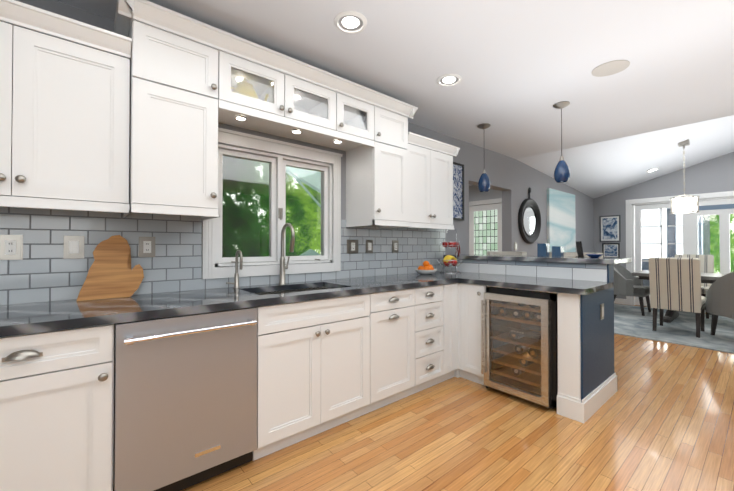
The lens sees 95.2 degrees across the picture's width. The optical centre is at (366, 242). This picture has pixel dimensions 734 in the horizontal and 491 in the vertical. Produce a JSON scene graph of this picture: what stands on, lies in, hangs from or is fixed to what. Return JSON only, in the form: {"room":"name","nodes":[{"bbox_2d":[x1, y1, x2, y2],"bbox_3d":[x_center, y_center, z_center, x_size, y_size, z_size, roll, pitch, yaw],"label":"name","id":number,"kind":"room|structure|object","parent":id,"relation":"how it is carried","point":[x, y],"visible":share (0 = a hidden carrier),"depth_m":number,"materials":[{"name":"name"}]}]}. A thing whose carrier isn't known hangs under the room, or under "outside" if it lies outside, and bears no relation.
{"room":"kitchen","nodes":[
{"label":"kitchen","id":0,"kind":"room"},
{"bbox_2d":[0,0,595,304],"bbox_3d":[0.960,-0.954,4.091,10.650,4.400,0.150,0,-1,-40],"label":"wall","id":1,"kind":"structure","parent":0,"point":[512,180],"depth_m":4.79,"materials":[{"name":"grey paint"}]},
{"bbox_2d":[0,235,22,259],"bbox_3d":[-1.776,0.023,1.672,0.085,0.125,0.011,0,-1,-40],"label":"outlet","id":2,"kind":"object","parent":1,"relation":"attached to","point":[11,247],"depth_m":1.67,"materials":[{"name":"white plastic"}]},
{"bbox_2d":[0,16,127,211],"bbox_3d":[-1.664,-0.570,1.561,0.891,0.745,0.349,0,-1,-40],"label":"upper cabinet","id":3,"kind":"object","parent":1,"relation":"attached to","point":[85,128],"depth_m":1.53,"materials":[{"name":"white wood"}]},
{"bbox_2d":[63,236,83,258],"bbox_3d":[-1.593,0.025,1.824,0.085,0.125,0.012,0,-1,-40],"label":"light switch","id":4,"kind":"object","parent":1,"relation":"attached to","point":[73,245],"depth_m":1.82,"materials":[{"name":"white plastic"}]},
{"bbox_2d":[139,237,154,256],"bbox_3d":[-1.337,0.027,2.040,0.085,0.125,0.011,0,-1,-40],"label":"outlet","id":5,"kind":"object","parent":1,"relation":"attached to","point":[146,244],"depth_m":2.04,"materials":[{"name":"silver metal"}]},
{"bbox_2d":[108,4,223,215],"bbox_3d":[-1.175,-0.669,1.945,0.486,0.950,0.390,0,-1,-40],"label":"upper cabinet","id":6,"kind":"object","parent":1,"relation":"attached to","point":[168,85],"depth_m":1.78,"materials":[{"name":"white wood"}]},
{"bbox_2d":[235,115,246,120],"bbox_3d":[-0.836,-0.826,2.225,0.072,0.010,0.071,0,-1,35],"label":"puck light","id":7,"kind":"object","parent":6,"relation":"attached to","point":[242,118],"depth_m":2.21,"materials":[{"name":"silver metal"}]},
{"bbox_2d":[231,78,268,100],"bbox_3d":[-0.805,-0.968,2.226,0.320,0.236,0.181,0,-1,-40],"label":"teapot","id":8,"kind":"object","parent":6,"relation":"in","point":[246,83],"depth_m":2.17,"materials":[{"name":"yellow ceramic"}]},
{"bbox_2d":[292,129,301,133],"bbox_3d":[-0.522,-0.823,2.488,0.072,0.010,0.071,0,-1,35],"label":"puck light","id":9,"kind":"object","parent":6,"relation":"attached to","point":[296,131],"depth_m":2.48,"materials":[{"name":"silver metal"}]},
{"bbox_2d":[0,207,444,304],"bbox_3d":[-1.017,0.052,2.320,5.052,0.525,0.008,0,-1,-40],"label":"tile backsplash","id":10,"kind":"structure","parent":1,"relation":"attached to","point":[43,270],"depth_m":2.06,"materials":[{"name":"grey tile"}]},
{"bbox_2d":[202,127,342,278],"bbox_3d":[-0.711,-0.268,2.662,1.139,1.032,0.182,0,-1,-40],"label":"kitchen window","id":11,"kind":"structure","parent":1,"relation":"in","point":[330,220],"depth_m":2.61,"materials":[{"name":"white wood"}]},
{"bbox_2d":[347,240,357,253],"bbox_3d":[-0.129,0.036,3.053,0.130,0.125,0.011,0,-1,-40],"label":"outlet","id":12,"kind":"object","parent":1,"relation":"attached to","point":[352,245],"depth_m":3.04,"materials":[{"name":"silver metal"}]},
{"bbox_2d":[366,240,372,252],"bbox_3d":[0.025,0.038,3.181,0.085,0.125,0.012,0,-1,-40],"label":"outlet","id":13,"kind":"object","parent":1,"relation":"attached to","point":[369,243],"depth_m":3.18,"materials":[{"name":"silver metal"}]},
{"bbox_2d":[344,100,415,223],"bbox_3d":[0.115,-0.659,3.026,0.470,0.950,0.390,0,-1,-40],"label":"upper cabinet","id":14,"kind":"object","parent":1,"relation":"attached to","point":[381,162],"depth_m":2.85,"materials":[{"name":"white wood"}]},
{"bbox_2d":[392,240,398,252],"bbox_3d":[0.290,0.040,3.404,0.085,0.125,0.011,0,-1,-40],"label":"outlet","id":15,"kind":"object","parent":1,"relation":"attached to","point":[395,243],"depth_m":3.40,"materials":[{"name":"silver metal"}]},
{"bbox_2d":[384,144,453,227],"bbox_3d":[0.506,-0.540,3.380,0.716,0.720,0.349,0,-1,-40],"label":"upper cabinet","id":16,"kind":"object","parent":1,"relation":"attached to","point":[434,170],"depth_m":3.27,"materials":[{"name":"white wood"}]},
{"bbox_2d":[453,162,463,220],"bbox_3d":[0.989,-0.620,3.991,0.530,0.690,0.035,0,-1,-40],"label":"picture","id":17,"kind":"object","parent":1,"relation":"attached to","point":[458,191],"visible":0.42,"depth_m":4.09,"materials":[{"name":"blue paper"}]},
{"bbox_2d":[469,198,501,254],"bbox_3d":[2.499,0.190,7.073,0.095,2.170,0.980,0,-1,-40],"label":"door","id":18,"kind":"structure","parent":1,"relation":"in","point":[485,228],"depth_m":7.07,"materials":[{"name":"white"}]},
{"bbox_2d":[518,187,540,243],"bbox_3d":[2.592,-0.430,5.323,0.720,0.896,0.050,0,-1,-40],"label":"mirror","id":19,"kind":"object","parent":1,"relation":"attached to","point":[529,220],"visible":0.98,"depth_m":5.31,"materials":[{"name":"black mirror"}]},
{"bbox_2d":[547,188,575,251],"bbox_3d":[3.585,-0.349,6.161,1.220,1.170,0.040,0,-1,-40],"label":"picture","id":20,"kind":"object","parent":1,"relation":"attached to","point":[561,225],"visible":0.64,"depth_m":6.09},
{"bbox_2d":[600,303,603,319],"bbox_3d":[1.814,0.532,2.583,0.075,0.120,0.012,0,-1,-40],"label":"outlet","id":21,"kind":"object","parent":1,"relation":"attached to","point":[601,305],"depth_m":2.57,"materials":[{"name":"silver metal"}]},
{"bbox_2d":[56,0,733,198],"bbox_3d":[2.053,-2.061,2.799,10.650,2.219,9.050,0,-1,-40],"label":"ceiling","id":22,"kind":"structure","parent":0,"point":[521,68],"depth_m":2.44,"materials":[{"name":"white paint"}]},
{"bbox_2d":[334,11,366,33],"bbox_3d":[-0.096,-1.287,1.968,0.195,0.012,0.195,0,-1,-40],"label":"recessed light","id":23,"kind":"object","parent":22,"relation":"in","point":[350,22],"depth_m":1.96,"materials":[{"name":"white plastic"}]},
{"bbox_2d":[436,74,461,85],"bbox_3d":[0.649,-1.280,2.652,0.195,0.012,0.195,0,-1,-40],"label":"recessed light","id":24,"kind":"object","parent":22,"relation":"in","point":[447,79],"depth_m":2.64,"materials":[{"name":"white"}]},
{"bbox_2d":[477,123,490,191],"bbox_3d":[1.277,-0.917,3.658,0.139,0.719,0.139,0,-1,26],"label":"glass pendant light","id":25,"kind":"object","parent":22,"relation":"hanging from","point":[484,185],"depth_m":3.61,"materials":[{"name":"blue glass"}]},
{"bbox_2d":[553,101,569,182],"bbox_3d":[1.804,-0.923,3.108,0.139,0.719,0.139,0,-1,26],"label":"glass pendant light","id":26,"kind":"object","parent":22,"relation":"hanging from","point":[561,172],"depth_m":3.07,"materials":[{"name":"blue glass"}]},
{"bbox_2d":[592,60,629,76],"bbox_3d":[1.798,-1.285,2.480,0.230,0.007,0.230,0,-1,-40],"label":"ceiling speaker","id":27,"kind":"object","parent":22,"relation":"in","point":[610,68],"visible":1,"depth_m":2.47,"materials":[{"name":"grey"}]},
{"bbox_2d":[646,168,658,172],"bbox_3d":[5.221,-1.324,6.133,0.183,0.057,0.176,0,-1,-13],"label":"recessed light","id":28,"kind":"object","parent":22,"relation":"in","point":[653,169],"depth_m":6.12,"materials":[{"name":"white"}]},
{"bbox_2d":[670,139,699,213],"bbox_3d":[4.904,-1.020,5.186,0.336,1.129,0.336,0,-1,-40],"label":"pendant chandelier","id":29,"kind":"object","parent":22,"relation":"hanging from","point":[681,204],"visible":1,"depth_m":5.12,"materials":[{"name":"silver metal"}]},
{"bbox_2d":[113,303,733,490],"bbox_3d":[3.106,1.292,3.650,13.400,0.100,9.050,0,-1,-40],"label":"floor","id":30,"kind":"structure","parent":0,"point":[661,418],"depth_m":2.06,"materials":[{"name":"brown wood"}]},
{"bbox_2d":[0,324,113,490],"bbox_3d":[-1.524,0.784,1.482,0.616,0.875,0.628,0,-1,-40],"label":"base cabinet","id":31,"kind":"object","parent":30,"relation":"on","point":[57,387],"depth_m":1.33,"materials":[{"name":"white wood"}]},
{"bbox_2d":[113,307,257,490],"bbox_3d":[-1.010,0.791,1.839,0.623,0.869,0.644,0,-1,-40],"label":"dishwasher","id":32,"kind":"object","parent":30,"relation":"on","point":[185,401],"visible":0.85,"depth_m":1.61,"materials":[{"name":"silver metal"}]},
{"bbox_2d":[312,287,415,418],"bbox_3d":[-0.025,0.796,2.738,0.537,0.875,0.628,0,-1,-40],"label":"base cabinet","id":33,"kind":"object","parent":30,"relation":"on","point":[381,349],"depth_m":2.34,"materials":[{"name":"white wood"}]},
{"bbox_2d":[416,284,443,392],"bbox_3d":[0.313,0.799,3.022,0.480,0.875,0.628,0,-1,-40],"label":"base cabinet","id":34,"kind":"object","parent":30,"relation":"on","point":[429,299],"depth_m":2.79,"materials":[{"name":"white wood"}]},
{"bbox_2d":[444,283,455,380],"bbox_3d":[0.561,0.801,3.213,0.230,0.875,0.653,0,-1,-40],"label":"base cabinet","id":35,"kind":"object","parent":30,"relation":"on","point":[449,289],"depth_m":2.98,"materials":[{"name":"white wood"}]},
{"bbox_2d":[0,271,487,336],"bbox_3d":[-0.812,0.332,2.067,5.045,0.039,0.639,0,-1,-40],"label":"countertop","id":36,"kind":"structure","parent":35,"relation":"on","point":[27,318],"depth_m":1.76,"materials":[{"name":"stone"}]},
{"bbox_2d":[77,235,143,300],"bbox_3d":[-1.440,0.134,1.893,0.300,0.357,0.082,0,-1,-40],"label":"cutting board","id":37,"kind":"object","parent":36,"relation":"on","point":[111,274],"visible":0.96,"depth_m":1.89,"materials":[{"name":"brown wood"}]},
{"bbox_2d":[226,250,242,287],"bbox_3d":[-0.899,0.182,2.282,0.093,0.264,0.120,0,-1,-40],"label":"filter faucet","id":38,"kind":"object","parent":36,"relation":"on","point":[236,280],"visible":1,"depth_m":2.31,"materials":[{"name":"silver metal"}]},
{"bbox_2d":[279,223,294,284],"bbox_3d":[-0.581,0.085,2.493,0.084,0.462,0.210,0,-1,-40],"label":"faucet","id":39,"kind":"object","parent":36,"relation":"on","point":[283,267],"visible":1,"depth_m":2.52,"materials":[{"name":"silver metal"}]},
{"bbox_2d":[254,287,353,334],"bbox_3d":[-0.488,0.450,2.341,0.696,0.188,0.406,0,-1,-40],"label":"undermount sink","id":40,"kind":"object","parent":36,"relation":"in","point":[290,291],"visible":0.1,"depth_m":2.52,"materials":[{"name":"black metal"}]},
{"bbox_2d":[415,269,436,274],"bbox_3d":[0.606,0.299,3.436,0.225,0.052,0.225,0,-1,-40],"label":"fruit bowl","id":41,"kind":"object","parent":36,"relation":"on","point":[426,272],"visible":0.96,"depth_m":3.35,"materials":[{"name":"white ceramic"}]},
{"bbox_2d":[418,261,433,269],"bbox_3d":[0.610,0.249,3.439,0.176,0.125,0.166,0,-1,-40],"label":"orange","id":42,"kind":"object","parent":41,"relation":"in","point":[426,266],"visible":0.58,"depth_m":3.40,"materials":[{"name":"orange food"}]},
{"bbox_2d":[437,228,462,273],"bbox_3d":[0.904,0.067,3.623,0.292,0.518,0.276,0,-1,-40],"label":"wire fruit basket","id":43,"kind":"object","parent":36,"relation":"on","point":[447,260],"visible":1,"depth_m":3.58,"materials":[{"name":"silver metal"}]},
{"bbox_2d":[460,274,612,294],"bbox_3d":[1.394,0.339,2.844,0.665,0.039,0.990,0,-1,-40],"label":"countertop","id":44,"kind":"structure","parent":35,"relation":"on","point":[581,287],"depth_m":2.67,"materials":[{"name":"stone"}]},
{"bbox_2d":[456,283,519,387],"bbox_3d":[1.129,0.800,3.133,0.700,0.875,0.289,0,-1,-40],"label":"base cabinet","id":45,"kind":"object","parent":30,"relation":"on","point":[469,297],"depth_m":2.97,"materials":[{"name":"white wood"}]},
{"bbox_2d":[445,259,606,281],"bbox_3d":[1.431,0.253,3.326,0.008,0.142,1.591,0,-1,-40],"label":"wall tile","id":46,"kind":"structure","parent":45,"relation":"attached to","point":[585,271],"depth_m":3.13,"materials":[{"name":"grey tile"}]},
{"bbox_2d":[443,254,631,263],"bbox_3d":[1.625,0.161,3.455,0.535,0.040,1.658,0,-1,-40],"label":"raised bar","id":47,"kind":"object","parent":45,"relation":"on","point":[599,260],"visible":0.94,"depth_m":3.07,"materials":[{"name":"dark polished stone"}]},
{"bbox_2d":[537,243,549,255],"bbox_3d":[1.788,0.074,3.398,0.084,0.131,0.084,0,-1,-40],"label":"glass vase","id":48,"kind":"object","parent":47,"relation":"on","point":[543,249],"depth_m":3.37,"materials":[{"name":"blue glass"}]},
{"bbox_2d":[552,246,563,256],"bbox_3d":[1.895,0.088,3.332,0.080,0.101,0.080,0,-1,-40],"label":"glass vase","id":49,"kind":"object","parent":47,"relation":"on","point":[557,251],"depth_m":3.30,"materials":[{"name":"blue glass"}]},
{"bbox_2d":[575,241,583,256],"bbox_3d":[2.021,0.063,3.188,0.117,0.150,0.096,0,-1,-40],"label":"photo frame","id":50,"kind":"object","parent":47,"relation":"on","point":[579,248],"visible":0.98,"depth_m":3.17,"materials":[{"name":"black"}]},
{"bbox_2d":[586,254,603,257],"bbox_3d":[2.061,0.121,3.040,0.142,0.030,0.142,0,-1,-40],"label":"dish","id":51,"kind":"object","parent":47,"relation":"on","point":[594,255],"visible":1,"depth_m":3.00,"materials":[{"name":"blue ceramic"}]},
{"bbox_2d":[487,251,526,255],"bbox_3d":[1.649,0.679,4.085,0.471,1.135,0.511,0,-1,-40],"label":"bar stool","id":52,"kind":"object","parent":30,"relation":"on","point":[504,253],"visible":0.1,"depth_m":4.25,"materials":[{"name":"beige fabric"}]},
{"bbox_2d":[481,287,556,408],"bbox_3d":[1.383,0.808,2.794,0.687,0.851,0.541,0,-1,-40],"label":"wine fridge","id":53,"kind":"object","parent":30,"relation":"on","point":[519,352],"visible":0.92,"depth_m":2.65,"materials":[{"name":"silver metal"}]},
{"bbox_2d":[550,252,602,256],"bbox_3d":[2.138,0.673,3.503,0.471,1.135,0.511,0,-1,-40],"label":"bar stool","id":54,"kind":"object","parent":30,"relation":"on","point":[572,254],"visible":0.15,"depth_m":3.66,"materials":[{"name":"beige fabric"}]},
{"bbox_2d":[614,304,733,353],"bbox_3d":[5.192,1.246,4.649,2.820,0.012,3.800,0,-1,-40],"label":"dining rug","id":55,"kind":"object","parent":30,"relation":"on","point":[632,321],"depth_m":4.79,"materials":[{"name":"grey carpet"}]},
{"bbox_2d":[614,264,650,315],"bbox_3d":[4.702,0.770,6.141,0.758,0.968,0.710,0,-1,-40],"label":"armchair","id":56,"kind":"object","parent":55,"relation":"on","point":[626,283],"visible":0.62,"depth_m":5.89,"materials":[{"name":"fabric"}]},
{"bbox_2d":[649,257,705,337],"bbox_3d":[4.324,0.721,4.670,0.691,1.036,0.510,0,-1,-40],"label":"striped chair","id":57,"kind":"object","parent":55,"relation":"on","point":[675,283],"visible":0.96,"depth_m":4.48,"materials":[{"name":"fabric"}]},
{"bbox_2d":[632,270,725,322],"bbox_3d":[5.340,0.867,5.037,0.900,0.752,2.000,0,-1,-40],"label":"dining table","id":58,"kind":"object","parent":55,"relation":"on","point":[670,316],"visible":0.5,"depth_m":5.32,"materials":[{"name":"brown wood"}]},
{"bbox_2d":[674,254,713,318],"bbox_3d":[5.687,0.733,5.878,0.691,1.036,0.510,0,-1,-40],"label":"striped chair","id":59,"kind":"object","parent":55,"relation":"on","point":[707,263],"visible":0.15,"depth_m":5.89,"materials":[{"name":"fabric"}]},
{"bbox_2d":[706,272,733,335],"bbox_3d":[4.712,0.750,4.090,0.758,0.968,0.710,0,-1,25],"label":"armchair","id":60,"kind":"object","parent":55,"relation":"on","point":[720,296],"visible":1,"depth_m":4.14,"materials":[{"name":"fabric"}]},
{"bbox_2d":[596,152,733,298],"bbox_3d":[6.959,-0.944,5.107,0.150,4.400,6.000,0,-1,-40],"label":"wall","id":61,"kind":"structure","parent":0,"point":[716,174],"depth_m":6.39,"materials":[{"name":"grey paint"}]},
{"bbox_2d":[599,215,620,241],"bbox_3d":[5.156,-0.295,7.119,0.020,0.560,0.370,0,-1,-40],"label":"poster","id":62,"kind":"object","parent":61,"relation":"attached to","point":[610,228],"depth_m":7.11,"materials":[{"name":"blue paper"}]},
{"bbox_2d":[602,243,619,257],"bbox_3d":[5.165,0.170,7.103,0.020,0.310,0.300,0,-1,-40],"label":"poster","id":63,"kind":"object","parent":61,"relation":"attached to","point":[608,249],"depth_m":7.09,"materials":[{"name":"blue paper"}]},
{"bbox_2d":[614,298,625,303],"bbox_3d":[5.190,1.220,7.068,0.016,0.110,0.630,0,-1,-40],"label":"baseboard","id":64,"kind":"structure","parent":61,"relation":"attached to","point":[619,301],"depth_m":6.96,"materials":[{"name":"white wood"}]},
{"bbox_2d":[626,191,733,312],"bbox_3d":[6.678,0.184,5.402,0.188,2.150,4.030,0,-1,-40],"label":"window","id":65,"kind":"structure","parent":61,"relation":"in","point":[720,205],"depth_m":6.26,"materials":[{"name":"white wood"}]},
{"bbox_2d":[641,208,709,286],"bbox_3d":[6.102,-0.047,7.408,1.497,2.650,1.960,0,-1,-40],"label":"porch","id":66,"kind":"object","parent":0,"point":[645,234],"depth_m":7.63,"materials":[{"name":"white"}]},
{"label":"outside","id":67,"kind":"structure","parent":0,"visible":0},
{"bbox_2d":[222,156,320,256],"bbox_3d":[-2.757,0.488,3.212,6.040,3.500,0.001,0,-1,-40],"label":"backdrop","id":68,"kind":"structure","parent":67,"point":[254,212],"depth_m":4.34,"materials":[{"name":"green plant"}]},
{"bbox_2d":[286,166,320,255],"bbox_3d":[-0.810,-0.270,4.449,0.980,1.840,0.496,0,-1,-40],"label":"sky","id":69,"kind":"structure","parent":67,"point":[314,187],"depth_m":4.26,"materials":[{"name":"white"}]},
{"bbox_2d":[710,214,733,272],"bbox_3d":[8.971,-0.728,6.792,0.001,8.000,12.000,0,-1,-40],"label":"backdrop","id":70,"kind":"structure","parent":67,"point":[716,240],"depth_m":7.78,"materials":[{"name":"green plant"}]}
]}

